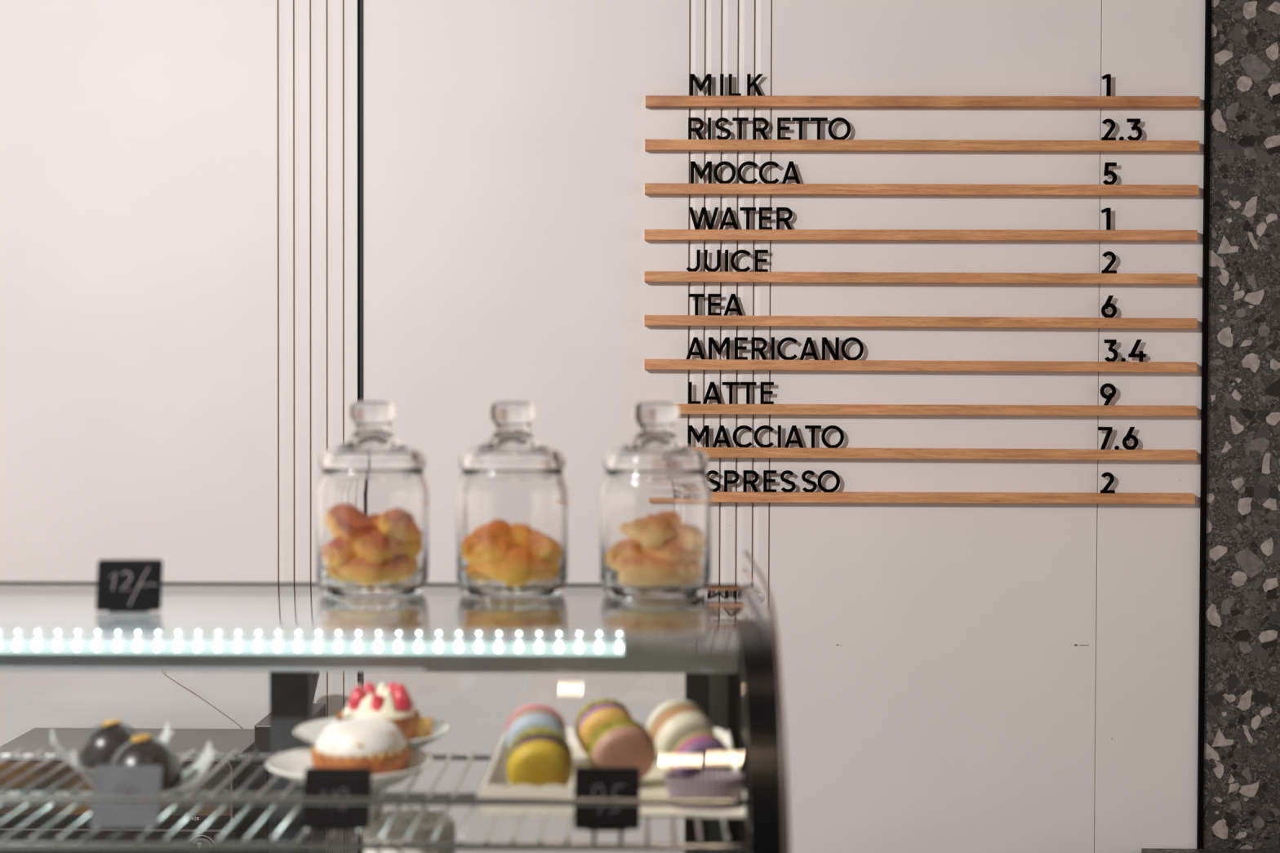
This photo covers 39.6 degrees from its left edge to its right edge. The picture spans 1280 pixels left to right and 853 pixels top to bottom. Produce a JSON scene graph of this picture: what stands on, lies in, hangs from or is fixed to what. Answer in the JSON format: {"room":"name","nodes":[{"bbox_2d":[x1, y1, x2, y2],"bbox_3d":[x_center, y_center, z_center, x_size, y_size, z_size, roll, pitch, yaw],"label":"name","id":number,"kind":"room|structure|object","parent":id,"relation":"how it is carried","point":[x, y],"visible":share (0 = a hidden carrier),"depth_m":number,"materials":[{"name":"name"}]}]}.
{"room":"cafe","nodes":[
{"label":"cafe","id":0,"kind":"room"},
{"bbox_2d":[0,0,1279,852],"bbox_3d":[0.381,-0.288,3.855,4.883,3.914,0.030,0,1,1],"label":"wall","id":1,"kind":"structure","parent":0,"point":[179,178],"depth_m":3.85,"materials":[{"name":"paint"}]},
{"bbox_2d":[357,0,363,852],"bbox_3d":[-0.607,0.041,3.869,0.012,3.250,0.023,0,1,1],"label":"trim","id":2,"kind":"structure","parent":1,"relation":"attached to","point":[360,2],"depth_m":3.85,"materials":[{"name":"black metal"}]},
{"bbox_2d":[644,359,1196,372],"bbox_3d":[0.601,-0.131,3.828,1.183,0.023,0.026,0,1,1],"label":"rail","id":3,"kind":"object","parent":1,"relation":"attached to","point":[650,364],"visible":1,"depth_m":3.81,"materials":[{"name":"brown wood"}]},
{"bbox_2d":[686,337,705,359],"bbox_3d":[0.120,-0.168,3.827,0.042,0.049,0.003,0,1,1],"label":"letter","id":4,"kind":"object","parent":3,"relation":"on","point":[695,340],"visible":1,"depth_m":3.83,"materials":[{"name":"black plastic"}]},
{"bbox_2d":[708,337,729,359],"bbox_3d":[0.170,-0.168,3.826,0.046,0.049,0.003,0,1,1],"label":"letter","id":5,"kind":"object","parent":3,"relation":"on","point":[711,340],"visible":1,"depth_m":3.83,"materials":[{"name":"black plastic"}]},
{"bbox_2d":[734,337,747,359],"bbox_3d":[0.217,-0.167,3.826,0.028,0.049,0.003,0,1,1],"label":"letter","id":6,"kind":"object","parent":3,"relation":"on","point":[736,339],"visible":1,"depth_m":3.82,"materials":[{"name":"black plastic"}]},
{"bbox_2d":[751,337,767,359],"bbox_3d":[0.257,-0.167,3.825,0.034,0.049,0.003,0,1,1],"label":"letter","id":7,"kind":"object","parent":3,"relation":"on","point":[754,349],"visible":1,"depth_m":3.82,"materials":[{"name":"black plastic"}]},
{"bbox_2d":[777,337,797,359],"bbox_3d":[0.317,-0.167,3.825,0.044,0.050,0.003,0,1,1],"label":"letter","id":8,"kind":"object","parent":3,"relation":"on","point":[790,339],"visible":1,"depth_m":3.82,"materials":[{"name":"black plastic"}]},
{"bbox_2d":[799,337,818,359],"bbox_3d":[0.364,-0.167,3.824,0.042,0.050,0.003,0,1,1],"label":"letter","id":9,"kind":"object","parent":3,"relation":"on","point":[809,341],"visible":1,"depth_m":3.82,"materials":[{"name":"black plastic"}]},
{"bbox_2d":[822,337,839,359],"bbox_3d":[0.409,-0.167,3.823,0.037,0.050,0.003,0,1,1],"label":"letter","id":10,"kind":"object","parent":3,"relation":"on","point":[835,355],"visible":1,"depth_m":3.82,"materials":[{"name":"black plastic"}]},
{"bbox_2d":[840,337,863,359],"bbox_3d":[0.457,-0.167,3.823,0.048,0.051,0.003,0,1,1],"label":"letter","id":11,"kind":"object","parent":3,"relation":"on","point":[846,341],"visible":1,"depth_m":3.82,"materials":[{"name":"black plastic"}]},
{"bbox_2d":[1104,339,1118,361],"bbox_3d":[1.011,-0.162,3.815,0.029,0.049,0.003,0,1,1],"label":"price numeral","id":12,"kind":"object","parent":3,"relation":"on","point":[1113,342],"visible":1,"depth_m":3.81,"materials":[{"name":"black plastic"}]},
{"bbox_2d":[1128,339,1146,361],"bbox_3d":[1.067,-0.162,3.815,0.037,0.049,0.003,0,1,1],"label":"price numeral","id":13,"kind":"object","parent":3,"relation":"on","point":[1140,355],"visible":1,"depth_m":3.81,"materials":[{"name":"black plastic"}]},
{"bbox_2d":[644,271,1197,284],"bbox_3d":[0.601,-0.320,3.823,1.182,0.024,0.026,0,1,1],"label":"rail","id":14,"kind":"object","parent":1,"relation":"attached to","point":[650,276],"visible":1,"depth_m":3.81,"materials":[{"name":"brown wood"}]},
{"bbox_2d":[704,249,720,271],"bbox_3d":[0.155,-0.356,3.823,0.035,0.048,0.003,0,1,1],"label":"letter","id":15,"kind":"object","parent":14,"relation":"on","point":[718,251],"visible":1,"depth_m":3.82,"materials":[{"name":"black plastic"}]},
{"bbox_2d":[730,249,751,271],"bbox_3d":[0.216,-0.356,3.822,0.043,0.049,0.003,0,1,1],"label":"letter","id":16,"kind":"object","parent":14,"relation":"on","point":[744,251],"visible":1,"depth_m":3.82,"materials":[{"name":"black plastic"}]},
{"bbox_2d":[754,249,768,271],"bbox_3d":[0.261,-0.356,3.821,0.028,0.049,0.003,0,1,1],"label":"letter","id":17,"kind":"object","parent":14,"relation":"on","point":[757,251],"visible":1,"depth_m":3.82,"materials":[{"name":"black plastic"}]},
{"bbox_2d":[1101,251,1116,273],"bbox_3d":[1.006,-0.351,3.812,0.032,0.048,0.003,0,1,1],"label":"price numeral","id":18,"kind":"object","parent":14,"relation":"on","point":[1111,254],"visible":1,"depth_m":3.81,"materials":[{"name":"black plastic"}]},
{"bbox_2d":[644,315,1197,328],"bbox_3d":[0.601,-0.225,3.825,1.183,0.023,0.026,0,1,1],"label":"rail","id":19,"kind":"object","parent":1,"relation":"attached to","point":[650,320],"visible":1,"depth_m":3.81,"materials":[{"name":"brown wood"}]},
{"bbox_2d":[688,293,704,315],"bbox_3d":[0.122,-0.262,3.825,0.034,0.048,0.003,0,1,1],"label":"letter","id":20,"kind":"object","parent":19,"relation":"on","point":[696,296],"visible":1,"depth_m":3.82,"materials":[{"name":"black plastic"}]},
{"bbox_2d":[707,293,721,315],"bbox_3d":[0.161,-0.262,3.825,0.029,0.048,0.003,0,1,1],"label":"letter","id":21,"kind":"object","parent":19,"relation":"on","point":[710,304],"visible":1,"depth_m":3.82,"materials":[{"name":"black plastic"}]},
{"bbox_2d":[724,293,742,315],"bbox_3d":[0.200,-0.261,3.824,0.042,0.048,0.003,0,1,1],"label":"letter","id":22,"kind":"object","parent":19,"relation":"on","point":[733,297],"visible":1,"depth_m":3.82,"materials":[{"name":"black plastic"}]},
{"bbox_2d":[1101,295,1116,317],"bbox_3d":[1.006,-0.257,3.813,0.033,0.049,0.003,0,1,1],"label":"price numeral","id":23,"kind":"object","parent":19,"relation":"on","point":[1108,304],"visible":1,"depth_m":3.81,"materials":[{"name":"black plastic"}]},
{"bbox_2d":[644,229,1197,241],"bbox_3d":[0.601,-0.411,3.821,1.182,0.023,0.026,0,1,1],"label":"rail","id":24,"kind":"object","parent":1,"relation":"attached to","point":[650,234],"visible":1,"depth_m":3.81,"materials":[{"name":"brown wood"}]},
{"bbox_2d":[688,207,718,229],"bbox_3d":[0.137,-0.447,3.821,0.065,0.049,0.003,0,1,1],"label":"letter","id":25,"kind":"object","parent":24,"relation":"on","point":[704,211],"visible":1,"depth_m":3.82,"materials":[{"name":"black plastic"}]},
{"bbox_2d":[719,207,737,229],"bbox_3d":[0.191,-0.446,3.820,0.043,0.049,0.003,0,1,1],"label":"letter","id":26,"kind":"object","parent":24,"relation":"on","point":[728,211],"visible":1,"depth_m":3.82,"materials":[{"name":"black plastic"}]},
{"bbox_2d":[759,207,772,229],"bbox_3d":[0.270,-0.446,3.819,0.029,0.049,0.003,0,1,1],"label":"letter","id":27,"kind":"object","parent":24,"relation":"on","point":[761,209],"visible":1,"depth_m":3.82,"materials":[{"name":"black plastic"}]},
{"bbox_2d":[776,207,792,229],"bbox_3d":[0.311,-0.446,3.819,0.035,0.049,0.003,0,1,1],"label":"letter","id":28,"kind":"object","parent":24,"relation":"on","point":[785,220],"visible":1,"depth_m":3.82,"materials":[{"name":"black plastic"}]},
{"bbox_2d":[644,182,1198,196],"bbox_3d":[0.602,-0.508,3.819,1.183,0.024,0.026,0,1,1],"label":"rail","id":29,"kind":"object","parent":1,"relation":"attached to","point":[651,188],"visible":1,"depth_m":3.81,"materials":[{"name":"brown wood"}]},
{"bbox_2d":[690,161,711,183],"bbox_3d":[0.131,-0.545,3.819,0.046,0.049,0.003,0,1,1],"label":"letter","id":30,"kind":"object","parent":29,"relation":"on","point":[693,165],"visible":1,"depth_m":3.82,"materials":[{"name":"black plastic"}]},
{"bbox_2d":[713,160,735,183],"bbox_3d":[0.182,-0.545,3.818,0.047,0.050,0.003,0,1,1],"label":"letter","id":31,"kind":"object","parent":29,"relation":"on","point":[724,162],"visible":1,"depth_m":3.82,"materials":[{"name":"black plastic"}]},
{"bbox_2d":[737,160,757,183],"bbox_3d":[0.231,-0.545,3.818,0.044,0.050,0.003,0,1,1],"label":"letter","id":32,"kind":"object","parent":29,"relation":"on","point":[742,180],"visible":1,"depth_m":3.82,"materials":[{"name":"black plastic"}]},
{"bbox_2d":[759,160,779,183],"bbox_3d":[0.277,-0.545,3.817,0.044,0.050,0.003,0,1,1],"label":"letter","id":33,"kind":"object","parent":29,"relation":"on","point":[770,162],"visible":1,"depth_m":3.81,"materials":[{"name":"black plastic"}]},
{"bbox_2d":[782,161,799,183],"bbox_3d":[0.324,-0.544,3.816,0.041,0.050,0.003,0,1,1],"label":"letter","id":34,"kind":"object","parent":29,"relation":"on","point":[791,165],"visible":1,"depth_m":3.81,"materials":[{"name":"black plastic"}]},
{"bbox_2d":[1102,162,1116,184],"bbox_3d":[1.006,-0.541,3.808,0.030,0.049,0.003,0,1,1],"label":"price numeral","id":35,"kind":"object","parent":29,"relation":"on","point":[1107,165],"visible":1,"depth_m":3.81,"materials":[{"name":"black plastic"}]},
{"bbox_2d":[644,139,1199,152],"bbox_3d":[0.603,-0.603,3.817,1.184,0.023,0.026,0,1,1],"label":"rail","id":36,"kind":"object","parent":1,"relation":"attached to","point":[756,145],"visible":1,"depth_m":3.81,"materials":[{"name":"brown wood"}]},
{"bbox_2d":[688,117,703,139],"bbox_3d":[0.121,-0.639,3.817,0.034,0.049,0.003,0,1,1],"label":"letter","id":37,"kind":"object","parent":36,"relation":"on","point":[690,119],"visible":1,"depth_m":3.81,"materials":[{"name":"black plastic"}]},
{"bbox_2d":[715,117,730,139],"bbox_3d":[0.178,-0.639,3.816,0.033,0.049,0.003,0,1,1],"label":"letter","id":38,"kind":"object","parent":36,"relation":"on","point":[721,119],"visible":1,"depth_m":3.81,"materials":[{"name":"black plastic"}]},
{"bbox_2d":[752,117,768,139],"bbox_3d":[0.259,-0.638,3.815,0.034,0.049,0.003,0,1,1],"label":"letter","id":39,"kind":"object","parent":36,"relation":"on","point":[755,129],"visible":1,"depth_m":3.81,"materials":[{"name":"black plastic"}]},
{"bbox_2d":[777,117,791,139],"bbox_3d":[0.309,-0.638,3.815,0.029,0.049,0.003,0,1,1],"label":"letter","id":40,"kind":"object","parent":36,"relation":"on","point":[780,127],"visible":1,"depth_m":3.81,"materials":[{"name":"black plastic"}]},
{"bbox_2d":[827,117,850,139],"bbox_3d":[0.428,-0.638,3.813,0.048,0.050,0.003,0,1,1],"label":"letter","id":41,"kind":"object","parent":36,"relation":"on","point":[837,119],"visible":1,"depth_m":3.81,"materials":[{"name":"black plastic"}]},
{"bbox_2d":[1101,118,1115,140],"bbox_3d":[1.003,-0.635,3.805,0.031,0.048,0.003,0,1,1],"label":"price numeral","id":42,"kind":"object","parent":36,"relation":"on","point":[1111,122],"visible":1,"depth_m":3.80,"materials":[{"name":"black plastic"}]},
{"bbox_2d":[1126,118,1142,140],"bbox_3d":[1.058,-0.635,3.805,0.033,0.048,0.003,0,1,1],"label":"price numeral","id":43,"kind":"object","parent":36,"relation":"on","point":[1136,121],"visible":1,"depth_m":3.80,"materials":[{"name":"black plastic"}]},
{"bbox_2d":[645,95,1199,108],"bbox_3d":[0.603,-0.697,3.815,1.183,0.022,0.026,0,1,1],"label":"rail","id":44,"kind":"object","parent":1,"relation":"attached to","point":[651,101],"visible":1,"depth_m":3.80,"materials":[{"name":"brown wood"}]},
{"bbox_2d":[689,74,711,95],"bbox_3d":[0.130,-0.732,3.815,0.046,0.048,0.003,0,1,1],"label":"letter","id":45,"kind":"object","parent":44,"relation":"on","point":[693,78],"visible":1,"depth_m":3.81,"materials":[{"name":"black plastic"}]},
{"bbox_2d":[746,74,762,95],"bbox_3d":[0.247,-0.732,3.813,0.034,0.048,0.003,0,1,1],"label":"letter","id":46,"kind":"object","parent":44,"relation":"on","point":[749,84],"visible":1,"depth_m":3.81,"materials":[{"name":"black plastic"}]},
{"bbox_2d":[1102,74,1111,96],"bbox_3d":[0.997,-0.729,3.804,0.019,0.049,0.003,0,1,1],"label":"price numeral","id":47,"kind":"object","parent":44,"relation":"on","point":[1108,77],"visible":1,"depth_m":3.80,"materials":[{"name":"black plastic"}]},
{"bbox_2d":[675,404,1196,416],"bbox_3d":[0.601,-0.036,3.829,1.183,0.022,0.026,0,1,1],"label":"rail","id":48,"kind":"object","parent":1,"relation":"attached to","point":[727,409],"visible":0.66,"depth_m":3.82,"materials":[{"name":"brown wood"}]},
{"bbox_2d":[702,382,721,404],"bbox_3d":[0.155,-0.072,3.829,0.042,0.048,0.003,0,1,1],"label":"menu letter","id":49,"kind":"object","parent":48,"relation":"on","point":[712,384],"visible":1,"depth_m":3.83,"materials":[{"name":"black plastic"}]},
{"bbox_2d":[739,382,756,404],"bbox_3d":[0.233,-0.072,3.828,0.036,0.049,0.003,0,1,1],"label":"menu letter","id":50,"kind":"object","parent":48,"relation":"on","point":[748,384],"visible":1,"depth_m":3.83,"materials":[{"name":"black plastic"}]},
{"bbox_2d":[760,382,773,404],"bbox_3d":[0.274,-0.072,3.827,0.029,0.049,0.003,0,1,1],"label":"menu letter","id":51,"kind":"object","parent":48,"relation":"on","point":[762,384],"visible":1,"depth_m":3.83,"materials":[{"name":"black plastic"}]},
{"bbox_2d":[1099,383,1115,404],"bbox_3d":[1.005,-0.069,3.817,0.034,0.048,0.003,0,1,1],"label":"price numeral","id":52,"kind":"object","parent":48,"relation":"on","point":[1111,395],"visible":1,"depth_m":3.82,"materials":[{"name":"black plastic"}]},
{"bbox_2d":[692,447,1196,460],"bbox_3d":[0.601,0.058,3.832,1.184,0.024,0.026,0,1,1],"label":"rail","id":53,"kind":"object","parent":1,"relation":"attached to","point":[712,452],"visible":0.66,"depth_m":3.82,"materials":[{"name":"brown wood"}]},
{"bbox_2d":[688,425,709,447],"bbox_3d":[0.126,0.022,3.831,0.046,0.048,0.003,0,1,1],"label":"menu letter","id":54,"kind":"object","parent":53,"relation":"on","point":[705,429],"visible":0.91,"depth_m":3.83,"materials":[{"name":"black plastic"}]},
{"bbox_2d":[712,425,730,447],"bbox_3d":[0.176,0.022,3.830,0.041,0.048,0.003,0,1,1],"label":"menu letter","id":55,"kind":"object","parent":53,"relation":"on","point":[722,428],"visible":1,"depth_m":3.83,"materials":[{"name":"black plastic"}]},
{"bbox_2d":[732,425,752,447],"bbox_3d":[0.221,0.022,3.830,0.043,0.049,0.003,0,1,1],"label":"menu letter","id":56,"kind":"object","parent":53,"relation":"on","point":[741,427],"visible":1,"depth_m":3.83,"materials":[{"name":"black plastic"}]},
{"bbox_2d":[754,425,773,447],"bbox_3d":[0.267,0.022,3.829,0.043,0.049,0.003,0,1,1],"label":"menu letter","id":57,"kind":"object","parent":53,"relation":"on","point":[758,429],"visible":1,"depth_m":3.83,"materials":[{"name":"black plastic"}]},
{"bbox_2d":[784,425,803,448],"bbox_3d":[0.332,0.022,3.828,0.042,0.049,0.003,0,1,1],"label":"menu letter","id":58,"kind":"object","parent":53,"relation":"on","point":[793,428],"visible":1,"depth_m":3.83,"materials":[{"name":"black plastic"}]},
{"bbox_2d":[821,425,844,448],"bbox_3d":[0.415,0.022,3.827,0.048,0.050,0.003,0,1,1],"label":"menu letter","id":59,"kind":"object","parent":53,"relation":"on","point":[823,435],"visible":1,"depth_m":3.83,"materials":[{"name":"black plastic"}]},
{"bbox_2d":[1097,426,1112,449],"bbox_3d":[0.999,0.026,3.820,0.030,0.050,0.003,0,1,1],"label":"price numeral","id":60,"kind":"object","parent":53,"relation":"on","point":[1109,429],"visible":1,"depth_m":3.82,"materials":[{"name":"black plastic"}]},
{"bbox_2d":[1122,426,1137,449],"bbox_3d":[1.053,0.026,3.819,0.034,0.050,0.003,0,1,1],"label":"price numeral","id":61,"kind":"object","parent":53,"relation":"on","point":[1129,435],"visible":1,"depth_m":3.82,"materials":[{"name":"black plastic"}]},
{"bbox_2d":[711,491,1195,503],"bbox_3d":[0.600,0.153,3.833,1.181,0.023,0.026,0,1,1],"label":"rail","id":62,"kind":"object","parent":1,"relation":"attached to","point":[717,496],"visible":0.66,"depth_m":3.82,"materials":[{"name":"brown wood"}]},
{"bbox_2d":[706,470,720,492],"bbox_3d":[0.158,0.118,3.833,0.032,0.048,0.003,0,1,1],"label":"menu letter","id":63,"kind":"object","parent":62,"relation":"on","point":[712,472],"visible":0.8,"depth_m":3.83,"materials":[{"name":"black plastic"}]},
{"bbox_2d":[724,470,738,492],"bbox_3d":[0.198,0.118,3.832,0.032,0.048,0.003,0,1,1],"label":"menu letter","id":64,"kind":"object","parent":62,"relation":"on","point":[726,482],"visible":1,"depth_m":3.83,"materials":[{"name":"black plastic"}]},
{"bbox_2d":[742,470,758,492],"bbox_3d":[0.240,0.118,3.832,0.034,0.048,0.003,0,1,1],"label":"menu letter","id":65,"kind":"object","parent":62,"relation":"on","point":[752,482],"visible":1,"depth_m":3.83,"materials":[{"name":"black plastic"}]},
{"bbox_2d":[763,470,776,492],"bbox_3d":[0.280,0.118,3.831,0.028,0.048,0.003,0,1,1],"label":"menu letter","id":66,"kind":"object","parent":62,"relation":"on","point":[766,480],"visible":1,"depth_m":3.83,"materials":[{"name":"black plastic"}]},
{"bbox_2d":[780,470,795,492],"bbox_3d":[0.319,0.118,3.830,0.033,0.048,0.003,0,1,1],"label":"menu letter","id":67,"kind":"object","parent":62,"relation":"on","point":[786,472],"visible":1,"depth_m":3.83,"materials":[{"name":"black plastic"}]},
{"bbox_2d":[801,470,817,492],"bbox_3d":[0.365,0.118,3.830,0.033,0.048,0.003,0,1,1],"label":"menu letter","id":68,"kind":"object","parent":62,"relation":"on","point":[807,472],"visible":1,"depth_m":3.83,"materials":[{"name":"black plastic"}]},
{"bbox_2d":[817,470,839,492],"bbox_3d":[0.407,0.119,3.829,0.048,0.049,0.003,0,1,1],"label":"menu letter","id":69,"kind":"object","parent":62,"relation":"on","point":[837,479],"visible":1,"depth_m":3.83,"materials":[{"name":"black plastic"}]},
{"bbox_2d":[1100,471,1115,493],"bbox_3d":[1.005,0.121,3.821,0.030,0.046,0.003,0,1,1],"label":"price numeral","id":70,"kind":"object","parent":62,"relation":"on","point":[1110,475],"visible":1,"depth_m":3.82,"materials":[{"name":"black plastic"}]},
{"bbox_2d":[1196,0,1211,848],"bbox_3d":[1.216,0.047,3.842,0.010,3.250,0.028,0,1,1],"label":"trim","id":71,"kind":"structure","parent":1,"relation":"attached to","point":[1208,2],"depth_m":3.83,"materials":[{"name":"black metal"}]},
{"bbox_3d":[-0.248,1.752,0.606,8.500,0.030,6.630,0,1,1],"label":"floor","id":72,"kind":"structure","parent":0,"visible":0},
{"bbox_3d":[-0.058,1.320,3.564,4.000,0.708,0.628,0,1,1],"label":"countertop","id":73,"kind":"structure","parent":72,"relation":"on","visible":0},
{"bbox_2d":[0,728,266,852],"bbox_3d":[-1.048,0.805,3.653,0.505,0.311,0.318,0,1,1],"label":"wire shelf","id":74,"kind":"object","parent":73,"relation":"on","point":[52,740],"visible":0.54,"depth_m":3.52,"materials":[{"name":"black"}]},
{"bbox_2d":[254,671,326,852],"bbox_3d":[-0.716,0.734,3.651,0.104,0.455,0.270,0,1,1],"label":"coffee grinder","id":75,"kind":"object","parent":73,"relation":"on","point":[262,729],"visible":0.11,"depth_m":3.61,"materials":[{"name":"black"}]},
{"bbox_2d":[1141,848,1279,852],"bbox_3d":[1.948,0.948,3.531,1.733,0.050,0.611,0,1,1],"label":"countertop","id":76,"kind":"structure","parent":73,"relation":"on","point":[1143,851],"depth_m":3.83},
{"bbox_3d":[-0.734,1.139,1.597,1.740,1.150,0.755,0,1,0],"label":"countertop","id":77,"kind":"structure","parent":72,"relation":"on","visible":0},
{"bbox_2d":[0,550,790,852],"bbox_3d":[-0.462,0.344,1.533,1.136,0.444,0.630,0,1,0],"label":"display case","id":78,"kind":"object","parent":77,"relation":"on","point":[724,640],"visible":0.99,"depth_m":1.75,"materials":[{"name":"grey metal"}]},
{"bbox_2d":[95,559,163,612],"bbox_3d":[-0.439,0.137,1.532,0.055,0.044,0.020,0,1,-3],"label":"price tag","id":79,"kind":"object","parent":78,"relation":"on","point":[135,585],"visible":1,"depth_m":1.53,"materials":[{"name":"stone"}]},
{"bbox_2d":[0,620,625,657],"bbox_3d":[-0.503,0.208,1.742,0.976,0.033,0.016,0,1,0],"label":"lamp","id":80,"kind":"object","parent":78,"relation":"attached to","point":[17,637],"visible":1,"depth_m":1.74,"materials":[{"name":"white plastic"}]},
{"bbox_2d":[0,640,624,656],"bbox_3d":[-0.503,0.216,1.737,0.975,0.013,0.004,0,1,0],"label":"diffuser","id":81,"kind":"object","parent":80,"relation":"attached to","point":[548,648],"depth_m":1.74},
{"bbox_2d":[293,716,449,749],"bbox_3d":[-0.256,0.297,1.700,0.148,0.017,0.148,0,1,0],"label":"plate","id":82,"kind":"object","parent":78,"relation":"in","point":[309,732],"visible":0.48,"depth_m":1.71,"materials":[{"name":"white ceramic"}]},
{"bbox_2d":[336,681,420,741],"bbox_3d":[-0.250,0.272,1.700,0.080,0.056,0.080,0,1,0],"label":"tart","id":83,"kind":"object","parent":82,"relation":"on","point":[393,704],"visible":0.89,"depth_m":1.68,"materials":[{"name":"beige"}]},
{"bbox_2d":[414,716,431,739],"bbox_3d":[-0.208,0.289,1.702,0.016,0.020,0.012,0,1,-23],"label":"biscuit","id":84,"kind":"object","parent":82,"relation":"on","point":[424,730],"visible":0.82,"depth_m":1.70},
{"bbox_2d":[315,400,428,599],"bbox_3d":[-0.249,0.066,1.660,0.104,0.181,0.104,0,1,0],"label":"glass jar","id":85,"kind":"object","parent":78,"relation":"on","point":[372,492],"visible":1,"depth_m":1.62,"materials":[{"name":"clear"}]},
{"bbox_2d":[0,748,750,851],"bbox_3d":[-0.462,0.306,1.559,1.111,0.042,0.347,0,1,0],"label":"wire shelf","id":86,"kind":"object","parent":78,"relation":"attached to","point":[25,797],"visible":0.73,"depth_m":1.39,"materials":[{"name":"silver metal"}]},
{"bbox_2d":[88,765,162,830],"bbox_3d":[-0.413,0.298,1.428,0.054,0.047,0.021,0,1,-3],"label":"price tag","id":87,"kind":"object","parent":86,"relation":"attached to","point":[108,780],"visible":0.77,"depth_m":1.43,"materials":[{"name":"grey plastic"}]},
{"bbox_2d":[301,767,372,830],"bbox_3d":[-0.243,0.298,1.428,0.054,0.047,0.020,0,1,2],"label":"price tag","id":88,"kind":"object","parent":86,"relation":"attached to","point":[319,782],"visible":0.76,"depth_m":1.42,"materials":[{"name":"plastic"}]},
{"bbox_2d":[266,746,432,789],"bbox_3d":[-0.262,0.309,1.603,0.148,0.017,0.148,0,1,0],"label":"plate","id":89,"kind":"object","parent":86,"relation":"on","point":[291,765],"visible":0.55,"depth_m":1.60,"materials":[{"name":"white ceramic"}]},
{"bbox_2d":[310,718,411,775],"bbox_3d":[-0.252,0.289,1.603,0.091,0.046,0.091,0,1,0],"label":"tart","id":90,"kind":"object","parent":89,"relation":"on","point":[379,745],"visible":0.93,"depth_m":1.57,"materials":[{"name":"white"}]},
{"bbox_2d":[573,767,639,831],"bbox_3d":[-0.026,0.298,1.428,0.052,0.049,0.020,0,1,0],"label":"price tag","id":91,"kind":"object","parent":86,"relation":"attached to","point":[588,782],"visible":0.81,"depth_m":1.42,"materials":[{"name":"plastic"}]},
{"bbox_2d":[479,727,746,817],"bbox_3d":[-0.022,0.305,1.605,0.219,0.027,0.287,0,1,0],"label":"tray","id":92,"kind":"object","parent":86,"relation":"on","point":[497,784],"visible":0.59,"depth_m":1.47,"materials":[{"name":"white ceramic"}]},
{"bbox_2d":[505,703,567,750],"bbox_3d":[-0.095,0.283,1.628,0.056,0.058,0.047,0,1,-6],"label":"macaron","id":93,"kind":"object","parent":92,"relation":"on","point":[527,717],"visible":0.47,"depth_m":1.61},
{"bbox_2d":[506,727,573,787],"bbox_3d":[-0.085,0.285,1.503,0.056,0.060,0.052,0,1,-4],"label":"macaron","id":94,"kind":"object","parent":92,"relation":"on","point":[538,757],"visible":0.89,"depth_m":1.48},
{"bbox_2d":[574,698,633,755],"bbox_3d":[-0.033,0.283,1.661,0.055,0.057,0.047,0,1,-16],"label":"macaron","id":95,"kind":"object","parent":92,"relation":"on","point":[597,713],"visible":0.53,"depth_m":1.65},
{"bbox_2d":[586,718,656,781],"bbox_3d":[-0.016,0.285,1.551,0.059,0.060,0.041,0,1,-18],"label":"macaron","id":96,"kind":"object","parent":92,"relation":"on","point":[618,743],"visible":0.77,"depth_m":1.54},
{"bbox_2d":[646,698,714,766],"bbox_3d":[0.037,0.281,1.626,0.058,0.062,0.056,0,1,-24],"label":"macaron","id":97,"kind":"object","parent":92,"relation":"on","point":[675,720],"visible":0.65,"depth_m":1.61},
{"bbox_2d":[669,733,732,779],"bbox_3d":[0.052,0.289,1.522,0.054,0.054,0.035,0,1,-22],"label":"macaron","id":98,"kind":"object","parent":92,"relation":"on","point":[697,753],"visible":0.64,"depth_m":1.51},
{"bbox_2d":[662,768,743,811],"bbox_3d":[0.053,0.305,1.489,0.068,0.027,0.042,0,1,0],"label":"paper cup","id":99,"kind":"object","parent":92,"relation":"on","point":[711,784],"visible":0.88,"depth_m":1.48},
{"bbox_3d":[-0.434,0.301,1.557,0.120,0.034,0.067,0,1,-20],"label":"dish","id":100,"kind":"object","parent":86,"relation":"on","visible":0},
{"bbox_2d":[109,733,182,791],"bbox_3d":[-0.434,0.292,1.557,0.065,0.045,0.065,0,1,0],"label":"dome","id":101,"kind":"object","parent":100,"relation":"in","point":[143,749],"visible":0.65,"depth_m":1.54,"materials":[{"name":"black"}]},
{"bbox_3d":[-0.490,0.298,1.650,0.107,0.034,0.060,0,1,-20],"label":"dish","id":102,"kind":"object","parent":86,"relation":"on","visible":0},
{"bbox_2d":[78,720,138,768],"bbox_3d":[-0.490,0.293,1.650,0.060,0.040,0.059,0,1,0],"label":"dome","id":103,"kind":"object","parent":102,"relation":"in","point":[100,746],"visible":0.73,"depth_m":1.63,"materials":[{"name":"black"}]},
{"bbox_2d":[362,806,455,852],"bbox_3d":[-0.211,0.420,1.629,0.097,0.128,0.097,0,1,0],"label":"cake","id":104,"kind":"object","parent":78,"relation":"on","point":[424,829],"visible":0.84,"depth_m":1.60,"materials":[{"name":"white paper"}]},
{"bbox_2d":[456,400,568,599],"bbox_3d":[-0.119,0.066,1.660,0.104,0.181,0.104,0,1,0],"label":"glass jar","id":105,"kind":"object","parent":78,"relation":"on","point":[512,492],"visible":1,"depth_m":1.62,"materials":[{"name":"clear"}]},
{"bbox_2d":[600,401,711,599],"bbox_3d":[0.015,0.067,1.660,0.104,0.181,0.104,0,1,0],"label":"glass jar","id":106,"kind":"object","parent":78,"relation":"on","point":[655,490],"visible":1,"depth_m":1.62,"materials":[{"name":"clear"}]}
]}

